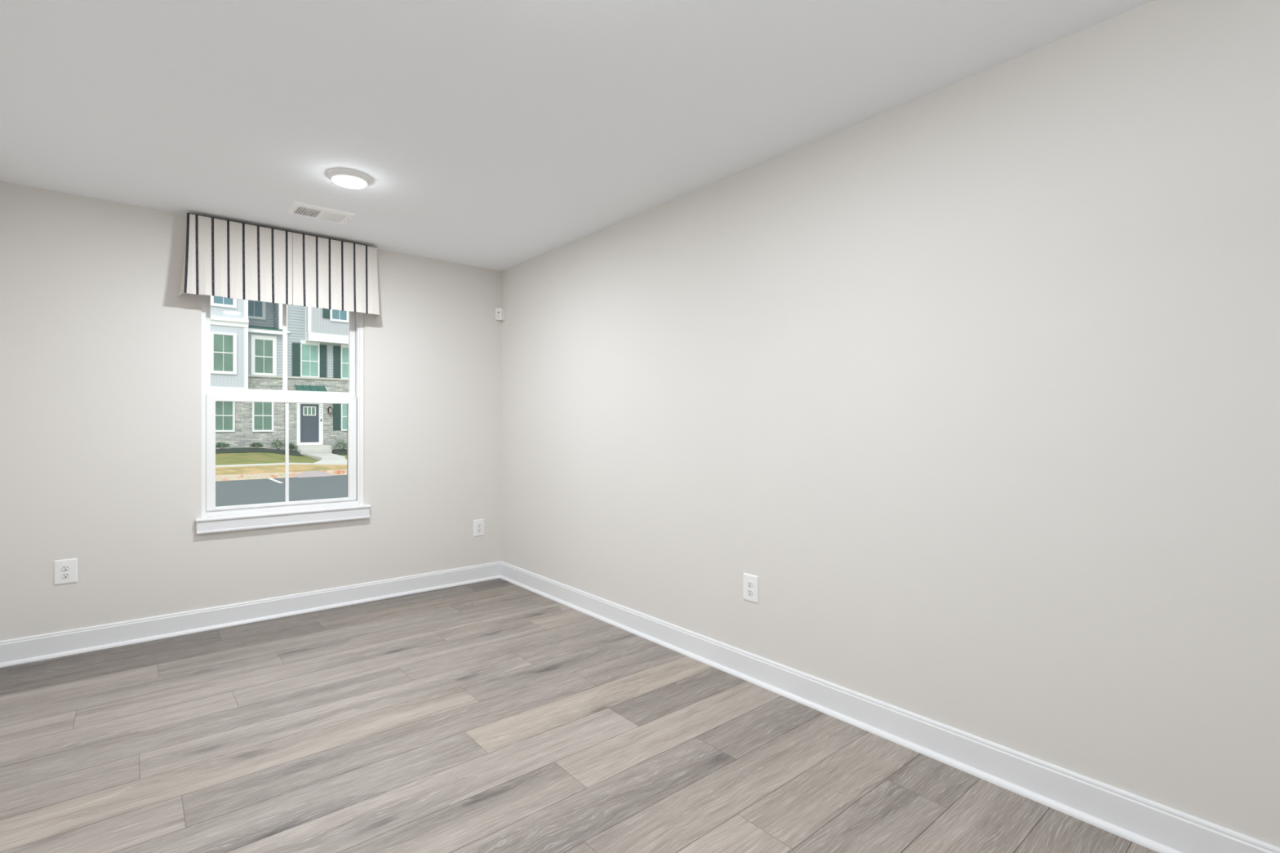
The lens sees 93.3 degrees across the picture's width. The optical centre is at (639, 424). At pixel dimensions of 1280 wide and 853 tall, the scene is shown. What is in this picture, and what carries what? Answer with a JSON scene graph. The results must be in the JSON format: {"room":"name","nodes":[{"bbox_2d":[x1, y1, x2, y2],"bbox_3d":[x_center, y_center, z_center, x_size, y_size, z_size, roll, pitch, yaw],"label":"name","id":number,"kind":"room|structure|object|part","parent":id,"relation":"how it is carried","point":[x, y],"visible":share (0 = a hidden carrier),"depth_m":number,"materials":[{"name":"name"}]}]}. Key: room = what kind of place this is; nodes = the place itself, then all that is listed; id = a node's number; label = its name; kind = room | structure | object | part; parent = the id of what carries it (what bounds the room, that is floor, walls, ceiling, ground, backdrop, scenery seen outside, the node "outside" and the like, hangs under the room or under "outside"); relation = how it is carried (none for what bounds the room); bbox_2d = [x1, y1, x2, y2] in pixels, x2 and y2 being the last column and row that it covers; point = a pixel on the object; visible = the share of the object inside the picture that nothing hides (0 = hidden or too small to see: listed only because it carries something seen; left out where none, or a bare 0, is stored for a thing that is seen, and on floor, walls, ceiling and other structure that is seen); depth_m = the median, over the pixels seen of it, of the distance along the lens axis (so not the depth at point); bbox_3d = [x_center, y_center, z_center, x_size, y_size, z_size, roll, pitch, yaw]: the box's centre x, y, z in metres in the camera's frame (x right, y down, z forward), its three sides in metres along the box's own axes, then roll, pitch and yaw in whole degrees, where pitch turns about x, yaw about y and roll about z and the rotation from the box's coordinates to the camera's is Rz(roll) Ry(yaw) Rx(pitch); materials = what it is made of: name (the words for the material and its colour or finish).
{"room":"empty room","nodes":[
{"label":"empty room","id":0,"kind":"room"},
{"bbox_2d":[0,181,501,640],"bbox_3d":[-2.258,0.005,3.955,3.120,2.460,0.160,0,0,-40],"label":"wall","id":1,"kind":"structure","parent":0,"point":[100,353],"depth_m":3.44,"materials":[{"name":"paint"}]},
{"bbox_2d":[53,558,77,585],"bbox_3d":[-3.034,0.777,3.191,0.091,0.129,0.009,0,0,-40],"label":"wall outlet","id":2,"kind":"object","parent":1,"relation":"attached to","point":[65,571],"visible":1,"depth_m":3.19,"materials":[{"name":"white plastic"}]},
{"bbox_2d":[61,572,70,577],"bbox_3d":[-3.032,0.796,3.189,0.036,0.030,0.003,0,0,-40],"label":"receptacle","id":3,"kind":"object","parent":2,"relation":"attached to","point":[64,575],"depth_m":3.19,"materials":[{"name":"white plastic"}]},
{"bbox_2d":[61,564,70,571],"bbox_3d":[-3.032,0.758,3.189,0.036,0.030,0.003,0,0,-40],"label":"receptacle","id":4,"kind":"object","parent":2,"relation":"attached to","point":[64,567],"depth_m":3.19,"materials":[{"name":"white plastic"}]},
{"bbox_2d":[0,561,500,667],"bbox_3d":[-2.202,1.152,3.878,2.866,0.126,0.030,0,0,-40],"label":"baseboard","id":5,"kind":"structure","parent":1,"relation":"attached to","point":[24,650],"depth_m":3.62,"materials":[{"name":"white paint"}]},
{"bbox_2d":[177,213,380,317],"bbox_3d":[-2.205,-0.973,3.790,1.101,0.465,0.159,0,0,-40],"label":"window valance","id":6,"kind":"object","parent":1,"relation":"attached to","point":[223,258],"visible":1,"depth_m":3.71,"materials":[{"name":"beige fabric"}]},
{"bbox_2d":[195,294,370,534],"bbox_3d":[-2.269,-0.147,3.894,0.969,1.577,0.158,0,0,-40],"label":"window","id":7,"kind":"structure","parent":1,"relation":"in","point":[214,519],"depth_m":3.89,"materials":[{"name":"white plastic"}]},
{"bbox_3d":[-2.308,-0.539,3.928,0.845,0.717,0.030,0,0,-40],"label":"sash","id":8,"kind":"part","parent":7,"relation":"part of","materials":[{"name":"white plastic"}]},
{"bbox_3d":[-2.284,0.167,3.901,0.845,0.700,0.030,0,0,-40],"label":"sash","id":9,"kind":"part","parent":7,"relation":"part of","materials":[{"name":"white plastic"}]},
{"bbox_3d":[-2.237,0.562,3.855,0.969,0.020,0.056,0,0,-40],"label":"sill","id":10,"kind":"part","parent":7,"relation":"part of","materials":[{"name":"white paint"}]},
{"bbox_3d":[-2.322,0.169,3.946,0.788,0.708,0.008,0,0,-40],"label":"screen frame","id":11,"kind":"part","parent":7,"relation":"part of","materials":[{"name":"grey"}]},
{"bbox_2d":[473,519,484,537],"bbox_3d":[-1.250,0.802,4.694,0.091,0.129,0.009,0,0,-40],"label":"wall outlet","id":12,"kind":"object","parent":1,"relation":"attached to","point":[478,525],"visible":1,"depth_m":4.69,"materials":[{"name":"white plastic"}]},
{"bbox_2d":[0,0,1154,271],"bbox_3d":[-0.094,-1.285,1.385,3.120,0.120,6.880,0,0,-40],"label":"ceiling","id":13,"kind":"structure","parent":0,"point":[495,135],"depth_m":2.25,"materials":[{"name":"white paint"}]},
{"bbox_2d":[285,200,355,223],"bbox_3d":[-1.844,-1.224,3.491,0.324,0.039,0.220,0,0,-40],"label":"ceiling vent","id":14,"kind":"object","parent":13,"relation":"in","point":[307,210],"visible":0.97,"depth_m":3.48,"materials":[{"name":"white metal"}]},
{"bbox_2d":[326,168,372,188],"bbox_3d":[-1.436,-1.209,2.986,0.202,0.033,0.202,0,0,-40],"label":"recessed light","id":15,"kind":"object","parent":13,"relation":"in","point":[342,180],"visible":1,"depth_m":2.94,"materials":[{"name":"white plastic"}]},
{"bbox_2d":[0,577,1158,852],"bbox_3d":[-0.081,1.275,1.370,3.080,0.120,6.800,0,0,-40],"label":"floor","id":16,"kind":"structure","parent":0,"point":[499,715],"depth_m":2.22,"materials":[{"name":"grey wood"}]},
{"bbox_2d":[501,0,1279,848],"bbox_3d":[1.105,0.005,2.290,0.120,2.460,6.720,0,0,-40],"label":"wall","id":17,"kind":"structure","parent":0,"point":[975,378],"depth_m":2.10,"materials":[{"name":"paint"}]},
{"bbox_2d":[495,307,504,320],"bbox_3d":[-1.108,-0.872,4.777,0.061,0.096,0.064,0,0,-40],"label":"sensor","id":18,"kind":"object","parent":17,"relation":"attached to","point":[500,312],"visible":1,"depth_m":4.76,"materials":[{"name":"white plastic"}]},
{"bbox_2d":[743,573,758,603],"bbox_3d":[0.526,0.779,2.877,0.009,0.129,0.091,0,0,-40],"label":"wall outlet","id":19,"kind":"object","parent":17,"relation":"attached to","point":[750,581],"visible":1,"depth_m":2.87,"materials":[{"name":"white plastic"}]},
{"bbox_2d":[746,589,752,595],"bbox_3d":[0.524,0.798,2.875,0.003,0.030,0.036,0,0,-40],"label":"receptacle","id":20,"kind":"object","parent":19,"relation":"attached to","point":[749,592],"depth_m":2.87,"materials":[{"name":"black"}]},
{"bbox_2d":[746,581,752,587],"bbox_3d":[0.524,0.760,2.875,0.003,0.030,0.036,0,0,-40],"label":"receptacle","id":21,"kind":"object","parent":19,"relation":"attached to","point":[749,584],"depth_m":2.87,"materials":[{"name":"white plastic"}]},
{"bbox_2d":[499,560,1279,852],"bbox_3d":[1.008,1.152,2.287,0.030,0.126,6.600,0,0,-40],"label":"baseboard","id":22,"kind":"structure","parent":17,"relation":"attached to","point":[1157,827],"depth_m":2.17,"materials":[{"name":"white paint"}]},
{"label":"outside","id":23,"kind":"structure","parent":0,"visible":0},
{"bbox_2d":[215,452,346,465],"bbox_3d":[-15.161,1.555,28.872,46.000,0.647,8.900,0,0,-40],"label":"lawn","id":24,"kind":"structure","parent":23,"point":[222,459],"depth_m":26.13,"materials":[{"name":"green plant"}]},
{"bbox_2d":[210,295,284,449],"bbox_3d":[-27.171,-4.585,29.216,16.270,12.800,9.100,0,0,-40],"label":"townhouse","id":25,"kind":"structure","parent":24,"relation":"on","point":[246,335],"depth_m":30.57,"materials":[{"name":"stone"}]},
{"bbox_3d":[-20.341,-6.735,29.497,0.820,1.740,0.050,0,0,-40],"label":"sash","id":26,"kind":"part","parent":25,"relation":"part of","materials":[{"name":"white"}]},
{"bbox_3d":[-20.346,-6.298,29.503,0.780,0.825,0.014,0,0,-40],"label":"pane","id":27,"kind":"part","parent":25,"relation":"part of","materials":[{"name":"blue glass"}]},
{"bbox_3d":[-20.341,-3.495,29.497,0.820,1.800,0.050,0,0,-40],"label":"sash","id":28,"kind":"part","parent":25,"relation":"part of","materials":[{"name":"white"}]},
{"bbox_3d":[-20.346,-3.958,29.503,0.780,0.835,0.014,0,0,-40],"label":"pane","id":29,"kind":"part","parent":25,"relation":"part of","materials":[{"name":"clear glass"}]},
{"bbox_3d":[-20.346,-3.053,29.503,0.780,0.875,0.014,0,0,-40],"label":"pane","id":30,"kind":"part","parent":25,"relation":"part of","materials":[{"name":"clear glass"}]},
{"bbox_3d":[-20.708,-0.850,30.009,0.780,0.750,0.014,0,0,-40],"label":"pane","id":31,"kind":"part","parent":25,"relation":"part of","materials":[{"name":"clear glass"}]},
{"bbox_3d":[-20.708,-0.075,30.009,0.780,0.700,0.014,0,0,-40],"label":"pane","id":32,"kind":"part","parent":25,"relation":"part of","materials":[{"name":"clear glass"}]},
{"bbox_3d":[-20.703,-0.475,30.003,0.820,1.540,0.050,0,0,-40],"label":"sash","id":33,"kind":"part","parent":25,"relation":"part of","materials":[{"name":"white"}]},
{"bbox_3d":[-20.960,-4.915,29.356,1.791,6.540,6.862,0,0,32],"label":"bay trim","id":34,"kind":"part","parent":25,"relation":"part of","materials":[{"name":"white"}]},
{"bbox_3d":[-20.507,-6.158,32.100,0.740,0.805,0.014,0,0,-40],"label":"pane","id":35,"kind":"part","parent":25,"relation":"part of","materials":[{"name":"blue glass"}]},
{"bbox_3d":[-20.502,-6.570,32.094,0.780,1.670,0.050,0,0,-40],"label":"sash","id":36,"kind":"part","parent":25,"relation":"part of","materials":[{"name":"white"}]},
{"bbox_3d":[-19.406,-0.475,31.095,0.810,1.540,0.050,0,0,-40],"label":"sash","id":37,"kind":"part","parent":25,"relation":"part of","materials":[{"name":"white"}]},
{"bbox_3d":[-19.411,-0.855,31.101,0.770,0.740,0.014,0,0,-40],"label":"pane","id":38,"kind":"part","parent":25,"relation":"part of","materials":[{"name":"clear glass"}]},
{"bbox_3d":[-19.411,-0.080,31.101,0.770,0.710,0.014,0,0,-40],"label":"pane","id":39,"kind":"part","parent":25,"relation":"part of","materials":[{"name":"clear glass"}]},
{"bbox_3d":[-19.368,-3.938,31.105,0.780,0.835,0.014,0,0,-40],"label":"pane","id":40,"kind":"part","parent":25,"relation":"part of","materials":[{"name":"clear glass"}]},
{"bbox_3d":[-19.368,-3.063,31.105,0.780,0.815,0.014,0,0,-40],"label":"pane","id":41,"kind":"part","parent":25,"relation":"part of","materials":[{"name":"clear glass"}]},
{"bbox_3d":[-19.363,-3.505,31.098,0.820,1.740,0.050,0,0,-40],"label":"sash","id":42,"kind":"part","parent":25,"relation":"part of","materials":[{"name":"white"}]},
{"bbox_2d":[215,447,303,456],"bbox_3d":[-23.832,1.444,25.623,16.550,0.612,2.600,0,0,-40],"label":"mulch bed","id":43,"kind":"object","parent":24,"relation":"on","point":[250,450],"visible":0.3,"depth_m":29.19,"materials":[{"name":"black soil"}]},
{"bbox_2d":[215,441,231,448],"bbox_3d":[-20.171,1.046,29.160,0.711,0.436,0.676,0,0,-40],"label":"shrub","id":44,"kind":"object","parent":43,"relation":"on","point":[225,445],"visible":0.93,"depth_m":29.07,"materials":[{"name":"green plant"}]},
{"bbox_2d":[248,442,262,448],"bbox_3d":[-19.106,1.063,30.060,0.586,0.406,0.600,0,0,14],"label":"shrub","id":45,"kind":"object","parent":43,"relation":"on","point":[256,444],"visible":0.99,"depth_m":30.02,"materials":[{"name":"green plant"}]},
{"bbox_2d":[270,438,284,449],"bbox_3d":[-18.430,1.028,30.766,0.722,0.687,0.684,0,0,-40],"label":"shrub","id":46,"kind":"object","parent":43,"relation":"on","point":[276,442],"visible":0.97,"depth_m":30.71,"materials":[{"name":"green plant"}]},
{"bbox_2d":[288,442,295,450],"bbox_3d":[-18.024,1.169,31.236,0.444,0.544,0.427,0,0,-40],"label":"shrub","id":47,"kind":"object","parent":43,"relation":"on","point":[291,444],"visible":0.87,"depth_m":31.18,"materials":[{"name":"green plant"}]},
{"bbox_2d":[293,444,332,454],"bbox_3d":[-17.261,1.452,31.901,1.550,0.725,1.340,0,0,-40],"label":"steps","id":48,"kind":"structure","parent":24,"relation":"on","point":[301,449],"depth_m":31.52,"materials":[{"name":"concrete"}]},
{"bbox_2d":[286,304,348,450],"bbox_3d":[-17.912,-4.585,37.014,7.920,12.800,9.100,0,0,-40],"label":"townhouse","id":49,"kind":"structure","parent":24,"relation":"on","point":[317,338],"depth_m":32.53,"materials":[{"name":"stone"}]},
{"bbox_2d":[292,342,300,376],"bbox_3d":[-18.228,-3.440,32.025,0.370,1.790,0.055,0,0,-40],"label":"shutter","id":50,"kind":"object","parent":49,"relation":"hanging from","point":[295,346],"depth_m":32.01,"materials":[{"name":"teal"}]},
{"bbox_3d":[-17.764,-0.730,32.466,0.143,0.400,0.008,0,0,-40],"label":"pane","id":51,"kind":"part","parent":49,"relation":"part of","materials":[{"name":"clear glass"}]},
{"bbox_3d":[-17.759,-0.730,32.462,0.610,0.490,0.020,0,0,-40],"label":"lite frame","id":52,"kind":"part","parent":49,"relation":"part of","materials":[{"name":"white"}]},
{"bbox_3d":[-17.739,-3.853,32.469,0.770,0.845,0.014,0,0,-40],"label":"pane","id":53,"kind":"part","parent":49,"relation":"part of","materials":[{"name":"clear glass"}]},
{"bbox_3d":[-17.739,-2.993,32.469,0.770,0.775,0.014,0,0,-40],"label":"pane","id":54,"kind":"part","parent":49,"relation":"part of","materials":[{"name":"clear glass"}]},
{"bbox_3d":[-17.771,-0.075,32.483,0.900,2.060,0.052,0,0,-40],"label":"door","id":55,"kind":"part","parent":49,"relation":"part of","materials":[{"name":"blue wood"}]},
{"bbox_3d":[-17.734,-0.095,32.470,1.260,2.380,0.120,0,0,-40],"label":"door frame","id":56,"kind":"part","parent":49,"relation":"part of","materials":[{"name":"white"}]},
{"bbox_3d":[-17.734,-3.440,32.463,0.810,1.710,0.050,0,0,-40],"label":"sash","id":57,"kind":"part","parent":49,"relation":"part of","materials":[{"name":"white"}]},
{"bbox_3d":[-17.619,-0.730,32.588,0.143,0.400,0.008,0,0,-40],"label":"pane","id":58,"kind":"part","parent":49,"relation":"part of","materials":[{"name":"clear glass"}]},
{"bbox_2d":[319,344,326,377],"bbox_3d":[-17.233,-3.440,32.862,0.350,1.790,0.055,0,0,-40],"label":"shutter","id":59,"kind":"object","parent":49,"relation":"hanging from","point":[322,348],"depth_m":32.84,"materials":[{"name":"teal"}]},
{"bbox_2d":[322,308,329,318],"bbox_3d":[-16.834,-6.550,32.427,0.340,1.670,0.055,0,0,-40],"label":"shutter","id":60,"kind":"object","parent":49,"relation":"hanging from","point":[326,312],"depth_m":32.41,"materials":[{"name":"teal"}]},
{"bbox_3d":[-16.009,-6.310,33.550,4.510,3.750,0.650,0,0,-40],"label":"box trim","id":61,"kind":"part","parent":49,"relation":"part of","materials":[{"name":"white"}]},
{"bbox_2d":[328,406,332,413],"bbox_3d":[-16.954,-0.795,33.035,0.200,0.360,0.219,0,0,-40],"label":"wall lantern","id":62,"kind":"object","parent":49,"relation":"attached to","point":[329,407],"visible":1,"depth_m":32.97,"materials":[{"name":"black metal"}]},
{"bbox_2d":[333,404,340,430],"bbox_3d":[-16.725,-0.475,33.330,0.370,1.580,0.055,0,0,-40],"label":"shutter","id":63,"kind":"object","parent":49,"relation":"hanging from","point":[336,407],"depth_m":33.32,"materials":[{"name":"teal"}]},
{"bbox_2d":[333,346,340,378],"bbox_3d":[-16.706,-3.440,33.307,0.350,1.790,0.055,0,0,-40],"label":"shutter","id":64,"kind":"object","parent":49,"relation":"hanging from","point":[336,349],"depth_m":33.28,"materials":[{"name":"teal"}]},
{"bbox_3d":[-16.354,-6.118,32.865,0.720,0.805,0.014,0,0,-40],"label":"pane","id":65,"kind":"part","parent":49,"relation":"part of","materials":[{"name":"blue glass"}]},
{"bbox_3d":[-16.224,-0.475,33.775,0.810,1.540,0.050,0,0,-40],"label":"sash","id":66,"kind":"part","parent":49,"relation":"part of","materials":[{"name":"white"}]},
{"bbox_3d":[-16.229,-0.848,33.781,0.770,0.755,0.014,0,0,-40],"label":"pane","id":67,"kind":"part","parent":49,"relation":"part of","materials":[{"name":"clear glass"}]},
{"bbox_3d":[-16.229,-0.073,33.781,0.770,0.695,0.014,0,0,-40],"label":"pane","id":68,"kind":"part","parent":49,"relation":"part of","materials":[{"name":"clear glass"}]},
{"bbox_3d":[-16.225,-3.853,33.745,0.770,0.845,0.014,0,0,-40],"label":"pane","id":69,"kind":"part","parent":49,"relation":"part of","materials":[{"name":"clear glass"}]},
{"bbox_3d":[-16.225,-2.993,33.745,0.770,0.775,0.014,0,0,-40],"label":"pane","id":70,"kind":"part","parent":49,"relation":"part of","materials":[{"name":"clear glass"}]},
{"bbox_2d":[332,448,346,454],"bbox_3d":[-14.179,1.534,34.032,5.850,0.439,2.170,0,0,-40],"label":"mulch bed","id":71,"kind":"object","parent":24,"relation":"on","point":[337,451],"visible":0.11,"depth_m":32.04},
{"bbox_2d":[332,440,346,449],"bbox_3d":[-16.073,1.163,32.455,0.807,0.671,0.794,0,0,-40],"label":"shrub","id":72,"kind":"object","parent":71,"relation":"on","point":[343,442],"visible":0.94,"depth_m":32.42,"materials":[{"name":"green plant"}]},
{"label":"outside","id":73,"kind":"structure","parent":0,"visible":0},
{"bbox_2d":[215,462,346,467],"bbox_3d":[-12.159,1.678,25.307,46.000,0.315,0.620,0,0,-40],"label":"sidewalk","id":74,"kind":"structure","parent":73,"point":[273,464],"depth_m":23.41,"materials":[{"name":"concrete"}]},
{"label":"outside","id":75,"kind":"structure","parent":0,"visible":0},
{"bbox_2d":[215,464,346,475],"bbox_3d":[-11.119,1.713,24.072,46.000,0.312,2.949,0,0,-40],"label":"verge","id":76,"kind":"structure","parent":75,"point":[292,468],"depth_m":22.07,"materials":[{"name":"beige plant"}]},
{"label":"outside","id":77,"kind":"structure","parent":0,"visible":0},
{"bbox_2d":[215,475,346,506],"bbox_3d":[-4.707,1.968,16.457,46.000,0.294,16.240,0,0,-40],"label":"street","id":78,"kind":"structure","parent":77,"point":[235,492],"depth_m":16.82,"materials":[{"name":"grey asphalt"}]},
{"bbox_2d":[215,469,346,481],"bbox_3d":[-10.047,1.841,22.798,46.000,0.348,0.420,0,0,-40],"label":"curb","id":79,"kind":"object","parent":78,"relation":"on","point":[291,474],"depth_m":20.50,"materials":[{"name":"beige concrete"}]},
{"bbox_2d":[294,471,331,477],"bbox_3d":[-11.511,1.738,21.323,1.240,0.193,0.550,0,0,-40],"label":"mound","id":80,"kind":"object","parent":78,"relation":"on","point":[308,473],"visible":0.99,"depth_m":21.28,"materials":[{"name":"grey concrete"}]},
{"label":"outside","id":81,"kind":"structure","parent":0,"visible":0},
{"bbox_2d":[302,453,346,463],"bbox_3d":[-14.563,1.702,28.395,3.100,0.425,7.300,0,0,-40],"label":"walkway","id":82,"kind":"structure","parent":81,"point":[323,458],"depth_m":27.84,"materials":[{"name":"concrete"}]}
]}

